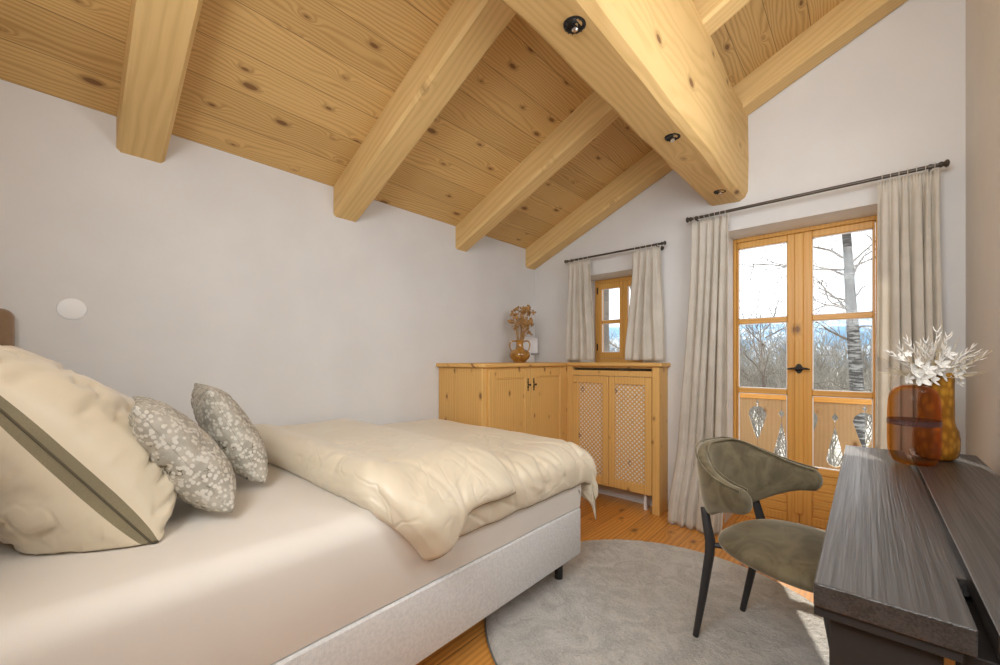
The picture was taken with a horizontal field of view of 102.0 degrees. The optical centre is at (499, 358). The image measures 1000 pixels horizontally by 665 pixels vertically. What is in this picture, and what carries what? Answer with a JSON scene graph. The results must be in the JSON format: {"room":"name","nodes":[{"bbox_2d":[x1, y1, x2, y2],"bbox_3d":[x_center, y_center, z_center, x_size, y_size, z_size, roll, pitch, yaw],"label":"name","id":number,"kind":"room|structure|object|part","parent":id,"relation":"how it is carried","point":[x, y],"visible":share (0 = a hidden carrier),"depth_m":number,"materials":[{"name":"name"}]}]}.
{"room":"bedroom","nodes":[
{"label":"bedroom","id":0,"kind":"room"},
{"bbox_2d":[0,79,534,425],"bbox_3d":[-0.918,-0.150,2.730,0.250,2.600,4.320,0,0,42],"label":"wall","id":1,"kind":"structure","parent":0,"point":[238,276],"depth_m":2.04,"materials":[{"name":"white paint"}]},
{"bbox_2d":[56,298,86,319],"bbox_3d":[-1.731,-0.202,1.638,0.004,0.086,0.086,0,0,42],"label":"cover plate","id":2,"kind":"object","parent":1,"relation":"attached to","point":[72,309],"visible":1,"depth_m":1.64,"materials":[{"name":"white plastic"}]},
{"bbox_2d":[0,0,842,248],"bbox_3d":[0.218,-1.685,1.737,3.166,1.461,4.270,0,0,42],"label":"ceiling","id":3,"kind":"structure","parent":0,"point":[297,87],"depth_m":1.96,"materials":[{"name":"brown wood"}]},
{"bbox_2d":[116,0,202,162],"bbox_3d":[-0.567,-1.566,0.869,2.766,1.347,0.165,0,0,42],"label":"beam","id":4,"kind":"structure","parent":3,"relation":"attached to","point":[160,33],"depth_m":1.52,"materials":[{"name":"brown wood"}]},
{"bbox_2d":[333,0,516,221],"bbox_3d":[0.073,-1.551,1.577,2.766,1.377,0.160,0,0,42],"label":"beam","id":5,"kind":"structure","parent":3,"relation":"attached to","point":[468,30],"depth_m":1.93,"materials":[{"name":"brown wood"}]},
{"bbox_2d":[455,0,749,251],"bbox_3d":[0.721,-1.551,2.293,2.766,1.377,0.133,0,0,42],"label":"beam","id":6,"kind":"structure","parent":3,"relation":"attached to","point":[594,115],"depth_m":2.59,"materials":[{"name":"brown wood"}]},
{"bbox_2d":[526,0,906,269],"bbox_3d":[1.317,-1.552,2.953,2.766,1.375,0.152,0,0,42],"label":"beam","id":7,"kind":"structure","parent":3,"relation":"attached to","point":[846,21],"depth_m":2.57,"materials":[{"name":"brown wood"}]},
{"bbox_2d":[416,493,812,664],"bbox_3d":[0.194,1.210,1.711,3.166,0.120,4.200,0,0,42],"label":"floor","id":8,"kind":"structure","parent":0,"point":[617,518],"depth_m":2.64,"materials":[{"name":"orange wood"}]},
{"bbox_2d":[0,308,580,664],"bbox_3d":[-0.781,0.480,1.701,1.323,1.331,2.187,0,0,42],"label":"bed","id":9,"kind":"object","parent":8,"relation":"on","point":[298,572],"visible":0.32,"depth_m":1.07,"materials":[{"name":"white fabric"}]},
{"bbox_2d":[0,345,177,554],"bbox_3d":[-1.226,0.203,1.141,0.704,0.526,0.494,0,0,42],"label":"pillow","id":10,"kind":"object","parent":9,"relation":"on","point":[75,476],"visible":0.85,"depth_m":0.95,"materials":[{"name":"beige fabric"}]},
{"bbox_2d":[128,396,236,512],"bbox_3d":[-0.971,0.281,1.239,0.251,0.324,0.385,0,0,-42],"label":"cushion","id":11,"kind":"object","parent":9,"relation":"on","point":[201,474],"visible":0.88,"depth_m":1.12,"materials":[{"name":"grey fabric"}]},
{"bbox_2d":[191,383,267,482],"bbox_3d":[-1.022,0.268,1.532,0.220,0.348,0.384,0,0,-43],"label":"cushion","id":12,"kind":"object","parent":9,"relation":"on","point":[215,411],"visible":0.88,"depth_m":1.41,"materials":[{"name":"grey fabric"}]},
{"bbox_3d":[-0.746,0.612,1.742,1.280,0.293,2.055,0,0,42],"label":"mattress","id":13,"kind":"part","parent":9,"relation":"part of","materials":[{"name":"white fabric"}]},
{"bbox_2d":[254,419,597,560],"bbox_3d":[-0.385,0.588,2.071,1.383,0.519,1.323,0,0,42],"label":"duvet","id":14,"kind":"object","parent":9,"relation":"on","point":[435,482],"visible":1,"depth_m":1.54,"materials":[{"name":"beige fabric"}]},
{"bbox_3d":[0.303,1.075,2.094,0.044,0.142,0.044,0,0,42],"label":"leg","id":15,"kind":"part","parent":9,"relation":"part of","materials":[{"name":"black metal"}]},
{"bbox_2d":[436,362,567,441],"bbox_3d":[0.119,0.590,3.311,0.506,1.120,1.223,0,0,42],"label":"sideboard","id":16,"kind":"object","parent":8,"relation":"on","point":[523,397],"visible":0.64,"depth_m":2.99,"materials":[{"name":"brown wood"}]},
{"bbox_3d":[-0.306,0.576,2.913,0.407,1.028,0.010,0,0,42],"label":"panel","id":17,"kind":"part","parent":16,"relation":"part of","materials":[{"name":"brown wood"}]},
{"bbox_3d":[-0.125,0.605,2.768,0.055,1.090,0.041,0,0,42],"label":"corner post","id":18,"kind":"part","parent":16,"relation":"part of","materials":[{"name":"brown wood"}]},
{"bbox_3d":[0.071,0.550,2.936,0.020,0.950,0.462,0,0,42],"label":"door","id":19,"kind":"part","parent":16,"relation":"part of","materials":[{"name":"brown wood"}]},
{"bbox_3d":[0.070,0.550,2.937,0.021,0.828,0.340,0,0,42],"label":"door panel","id":20,"kind":"part","parent":16,"relation":"part of","materials":[{"name":"brown wood"}]},
{"bbox_2d":[509,340,529,361],"bbox_3d":[0.168,-0.066,3.447,0.180,0.190,0.180,0,0,42],"label":"vase","id":21,"kind":"object","parent":16,"relation":"on","point":[519,354],"visible":1,"depth_m":3.40,"materials":[{"name":"ceramic"}]},
{"bbox_2d":[507,304,535,339],"bbox_3d":[0.195,-0.284,3.444,0.237,0.357,0.214,0,0,42],"label":"dried flowers","id":22,"kind":"object","parent":21,"relation":"in","point":[522,323],"visible":1,"depth_m":3.42,"materials":[{"name":"brown plant"}]},
{"bbox_3d":[0.238,0.575,3.143,0.042,1.030,1.007,0,0,42],"label":"frame","id":23,"kind":"part","parent":16,"relation":"part of","materials":[{"name":"brown wood"}]},
{"bbox_2d":[523,337,538,361],"bbox_3d":[0.272,-0.088,3.759,0.176,0.233,0.020,0,0,-14],"label":"card","id":24,"kind":"object","parent":16,"relation":"on","point":[533,341],"visible":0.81,"depth_m":3.77,"materials":[{"name":"white paper"}]},
{"bbox_3d":[0.385,0.550,3.282,0.020,0.950,0.464,0,0,42],"label":"door","id":25,"kind":"part","parent":16,"relation":"part of","materials":[{"name":"brown wood"}]},
{"bbox_3d":[0.383,0.550,3.283,0.021,0.828,0.342,0,0,42],"label":"door panel","id":26,"kind":"part","parent":16,"relation":"part of","materials":[{"name":"brown wood"}]},
{"bbox_2d":[567,362,670,515],"bbox_3d":[0.927,0.589,3.266,0.812,1.122,0.209,0,0,42],"label":"radiator cover","id":27,"kind":"object","parent":8,"relation":"on","point":[621,422],"visible":0.94,"depth_m":3.14,"materials":[{"name":"brown wood"}]},
{"bbox_3d":[0.746,0.577,3.341,0.324,0.877,0.022,0,0,42],"label":"lattice door","id":28,"kind":"part","parent":27,"relation":"part of","materials":[{"name":"brown wood"}]},
{"bbox_3d":[0.997,0.577,3.114,0.345,0.877,0.022,0,0,42],"label":"lattice door","id":29,"kind":"part","parent":27,"relation":"part of","materials":[{"name":"brown wood"}]},
{"bbox_3d":[1.229,0.604,3.046,0.020,1.092,0.128,0,0,42],"label":"panel","id":30,"kind":"part","parent":27,"relation":"part of","materials":[{"name":"brown wood"}]},
{"bbox_2d":[644,494,648,509],"bbox_3d":[0.923,0.650,3.277,0.628,1.000,0.090,0,0,42],"label":"radiator","id":31,"kind":"object","parent":8,"relation":"on","point":[646,497],"visible":0.03,"depth_m":3.09,"materials":[{"name":"white metal"}]},
{"bbox_2d":[485,539,828,664],"bbox_3d":[0.702,1.138,1.791,1.540,0.020,1.540,0,0,-43],"label":"rug","id":32,"kind":"object","parent":8,"relation":"on","point":[617,601],"visible":0.85,"depth_m":1.77,"materials":[{"name":"grey carpet"}]},
{"bbox_2d":[693,437,828,645],"bbox_3d":[1.069,0.739,1.521,0.573,0.785,0.587,0,0,-29],"label":"armchair","id":33,"kind":"object","parent":32,"relation":"on","point":[734,475],"visible":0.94,"depth_m":1.57,"materials":[{"name":"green fabric"}]},
{"bbox_3d":[0.844,0.859,1.583,0.184,0.545,0.068,0,0,42],"label":"leg","id":34,"kind":"part","parent":33,"relation":"part of","materials":[{"name":"black metal"}]},
{"bbox_3d":[1.131,0.859,1.748,0.065,0.545,0.184,0,0,-14],"label":"leg","id":35,"kind":"part","parent":33,"relation":"part of","materials":[{"name":"black metal"}]},
{"bbox_3d":[1.002,0.487,1.639,0.572,0.279,0.300,0,0,-30],"label":"backrest","id":36,"kind":"part","parent":33,"relation":"part of","materials":[{"name":"green fabric"}]},
{"bbox_3d":[1.094,0.699,1.480,0.495,0.092,0.490,0,0,-29],"label":"seat","id":37,"kind":"part","parent":33,"relation":"part of","materials":[{"name":"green fabric"}]},
{"bbox_3d":[1.016,0.933,1.229,0.034,0.396,0.117,0,0,8],"label":"leg","id":38,"kind":"part","parent":33,"relation":"part of","materials":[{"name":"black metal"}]},
{"bbox_2d":[813,445,999,664],"bbox_3d":[1.250,0.772,1.185,0.405,0.756,1.625,0,0,42],"label":"desk","id":39,"kind":"object","parent":8,"relation":"on","point":[908,570],"visible":0.99,"depth_m":0.80,"materials":[{"name":"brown wood"}]},
{"bbox_3d":[1.153,0.453,1.246,0.180,0.019,1.545,0,0,42],"label":"drawer rail","id":40,"kind":"part","parent":39,"relation":"part of","materials":[{"name":"black wood"}]},
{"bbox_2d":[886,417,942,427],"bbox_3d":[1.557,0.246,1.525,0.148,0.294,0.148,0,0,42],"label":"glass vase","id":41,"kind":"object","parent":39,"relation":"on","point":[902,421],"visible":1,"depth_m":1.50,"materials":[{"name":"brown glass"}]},
{"bbox_3d":[0.747,0.805,0.633,0.360,0.690,0.030,0,0,42],"label":"panel","id":42,"kind":"part","parent":39,"relation":"part of","materials":[{"name":"black wood"}]},
{"bbox_2d":[912,373,960,460],"bbox_3d":[1.724,0.224,1.603,0.132,0.339,0.132,0,0,42],"label":"vase","id":43,"kind":"object","parent":39,"relation":"on","point":[936,402],"visible":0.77,"depth_m":1.56,"materials":[{"name":"orange glass"}]},
{"bbox_2d":[874,326,991,386],"bbox_3d":[1.680,-0.016,1.601,0.377,0.246,0.198,0,0,0],"label":"bouquet","id":44,"kind":"object","parent":43,"relation":"in","point":[926,371],"visible":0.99,"depth_m":1.55,"materials":[{"name":"plant"}]},
{"bbox_2d":[535,0,965,523],"bbox_3d":[1.508,-0.600,3.166,2.766,3.499,0.420,0,0,42],"label":"wall","id":45,"kind":"structure","parent":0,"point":[892,98],"depth_m":2.45,"materials":[{"name":"white paint"}]},
{"bbox_2d":[604,289,608,351],"bbox_3d":[1.028,-0.350,4.014,0.036,0.800,0.185,0,0,42],"label":"window shutter","id":46,"kind":"object","parent":45,"relation":"attached to","point":[606,292],"visible":0.27,"depth_m":4.02,"materials":[{"name":"brown wood"}]},
{"bbox_2d":[564,241,665,262],"bbox_3d":[0.929,-0.856,3.327,0.888,0.044,0.115,0,0,42],"label":"curtain rod","id":47,"kind":"object","parent":45,"relation":"attached to","point":[664,242],"visible":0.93,"depth_m":3.24,"materials":[{"name":"brown metal"}]},
{"bbox_2d":[566,254,593,359],"bbox_3d":[0.691,-0.439,3.481,0.273,0.897,0.066,0,0,42],"label":"curtain","id":48,"kind":"object","parent":47,"relation":"hanging from","point":[580,324],"visible":1,"depth_m":3.48,"materials":[{"name":"fabric"}]},
{"bbox_2d":[625,241,664,359],"bbox_3d":[1.107,-0.437,3.106,0.302,0.894,0.061,0,0,42],"label":"curtain","id":49,"kind":"object","parent":47,"relation":"hanging from","point":[645,326],"visible":1,"depth_m":3.09,"materials":[{"name":"fabric"}]},
{"bbox_2d":[595,276,642,362],"bbox_3d":[1.111,-0.346,3.610,0.560,0.763,0.074,0,0,42],"label":"window","id":50,"kind":"structure","parent":45,"relation":"attached to","point":[623,283],"depth_m":3.67,"materials":[{"name":"brown wood"}]},
{"bbox_2d":[501,0,748,205],"bbox_3d":[0.355,-1.363,1.465,0.268,0.580,3.650,0,0,42],"label":"ridge beam","id":51,"kind":"structure","parent":45,"relation":"attached to","point":[656,64],"depth_m":1.73,"materials":[{"name":"brown wood"}]},
{"bbox_2d":[563,16,585,34],"bbox_3d":[0.241,-1.077,1.305,0.077,0.042,0.077,0,0,42],"label":"recessed light","id":52,"kind":"object","parent":51,"relation":"attached to","point":[571,25],"visible":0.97,"depth_m":1.30,"materials":[{"name":"black metal"}]},
{"bbox_3d":[0.241,-1.071,1.305,0.022,0.030,0.022,0,0,42],"label":"bulb","id":53,"kind":"part","parent":52,"relation":"part of","materials":[{"name":"silver metal"}]},
{"bbox_2d":[664,133,679,141],"bbox_3d":[0.838,-1.077,1.965,0.077,0.042,0.077,0,0,42],"label":"recessed light","id":54,"kind":"object","parent":51,"relation":"attached to","point":[670,137],"visible":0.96,"depth_m":1.96,"materials":[{"name":"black metal"}]},
{"bbox_2d":[714,190,725,194],"bbox_3d":[1.414,-1.077,2.603,0.077,0.042,0.077,0,0,42],"label":"recessed light","id":55,"kind":"object","parent":51,"relation":"attached to","point":[718,192],"visible":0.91,"depth_m":2.60,"materials":[{"name":"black metal"}]},
{"bbox_2d":[733,215,877,530],"bbox_3d":[2.036,0.132,2.751,0.799,2.036,0.148,0,0,42],"label":"door","id":56,"kind":"structure","parent":45,"relation":"attached to","point":[809,508],"depth_m":2.73,"materials":[{"name":"brown wood"}]},
{"bbox_3d":[1.889,0.914,2.913,0.297,0.288,0.024,0,0,42],"label":"panel","id":57,"kind":"part","parent":56,"relation":"part of","materials":[{"name":"brown wood"}]},
{"bbox_3d":[2.002,0.065,2.717,0.125,0.066,0.051,0,0,42],"label":"handle","id":58,"kind":"part","parent":56,"relation":"part of","materials":[{"name":"black metal"}]},
{"bbox_3d":[2.212,0.914,2.622,0.299,0.288,0.024,0,0,42],"label":"panel","id":59,"kind":"part","parent":56,"relation":"part of","materials":[{"name":"brown wood"}]},
{"bbox_2d":[686,159,949,222],"bbox_3d":[1.833,-0.991,2.508,1.274,0.048,0.119,0,0,42],"label":"curtain rod","id":60,"kind":"object","parent":45,"relation":"attached to","point":[946,163],"visible":0.86,"depth_m":2.36,"materials":[{"name":"brown metal"}]},
{"bbox_2d":[668,210,727,535],"bbox_3d":[1.360,0.066,2.785,0.347,2.160,0.236,0,0,42],"label":"curtain","id":61,"kind":"object","parent":60,"relation":"hanging from","point":[704,396],"visible":0.93,"depth_m":2.81,"materials":[{"name":"fabric"}]},
{"bbox_2d":[875,162,943,454],"bbox_3d":[2.168,0.065,2.140,0.283,2.158,0.083,0,0,40],"label":"curtain","id":62,"kind":"object","parent":60,"relation":"hanging from","point":[909,289],"visible":0.5,"depth_m":2.15,"materials":[{"name":"fabric"}]},
{"bbox_2d":[966,0,999,475],"bbox_3d":[1.320,-0.650,0.708,0.250,3.600,4.320,0,0,42],"label":"wall","id":63,"kind":"structure","parent":0,"point":[982,16],"depth_m":1.78,"materials":[{"name":"white paint"}]},
{"label":"outside","id":64,"kind":"structure","parent":0,"visible":0},
{"bbox_2d":[744,368,871,466],"bbox_3d":[24.779,2.864,30.982,120.000,3.620,70.000,0,0,42],"label":"ground","id":65,"kind":"structure","parent":64,"point":[837,450],"depth_m":18.07,"materials":[{"name":"white snow"}]},
{"bbox_2d":[609,287,630,349],"bbox_3d":[3.236,0.409,8.854,3.751,7.888,3.814,0,0,-32],"label":"bare tree","id":66,"kind":"object","parent":65,"relation":"on","point":[610,342],"visible":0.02,"depth_m":9.14,"materials":[{"name":"brown plant"}]},
{"bbox_2d":[609,306,871,466],"bbox_3d":[8.345,0.266,17.029,19.877,5.475,12.788,0,0,42],"label":"thicket","id":67,"kind":"object","parent":65,"relation":"on","point":[820,366],"visible":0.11,"depth_m":12.44,"materials":[{"name":"brown plant"}]},
{"bbox_2d":[740,278,849,455],"bbox_3d":[6.342,1.212,9.107,2.625,6.280,2.614,0,0,42],"label":"bare tree","id":68,"kind":"object","parent":65,"relation":"on","point":[761,344],"visible":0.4,"depth_m":9.49,"materials":[{"name":"brown plant"}]},
{"bbox_2d":[740,231,871,446],"bbox_3d":[6.988,-0.996,8.776,5.217,10.692,4.769,0,0,14],"label":"birch tree","id":69,"kind":"object","parent":65,"relation":"on","point":[856,379],"visible":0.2,"depth_m":8.26,"materials":[{"name":"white plant"}]},
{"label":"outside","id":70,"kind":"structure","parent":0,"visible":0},
{"bbox_2d":[609,319,871,367],"bbox_3d":[56.467,-4.181,95.884,260.000,15.606,70.000,0,0,42],"label":"mountain","id":71,"kind":"structure","parent":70,"point":[842,323],"depth_m":81.69},
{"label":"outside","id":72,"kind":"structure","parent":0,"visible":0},
{"bbox_3d":[2.220,1.280,3.331,4.800,0.180,0.779,0,0,42],"label":"trim","id":73,"kind":"structure","parent":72,"visible":0},
{"bbox_2d":[740,393,871,469],"bbox_3d":[2.405,0.723,3.535,4.600,0.935,0.130,0,0,42],"label":"balcony railing","id":74,"kind":"object","parent":73,"relation":"on","point":[846,409],"visible":0.15,"depth_m":3.31,"materials":[{"name":"brown wood"}]},
{"bbox_3d":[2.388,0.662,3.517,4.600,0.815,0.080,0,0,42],"label":"handrail","id":75,"kind":"part","parent":74,"relation":"part of","materials":[{"name":"brown wood"}]}
]}

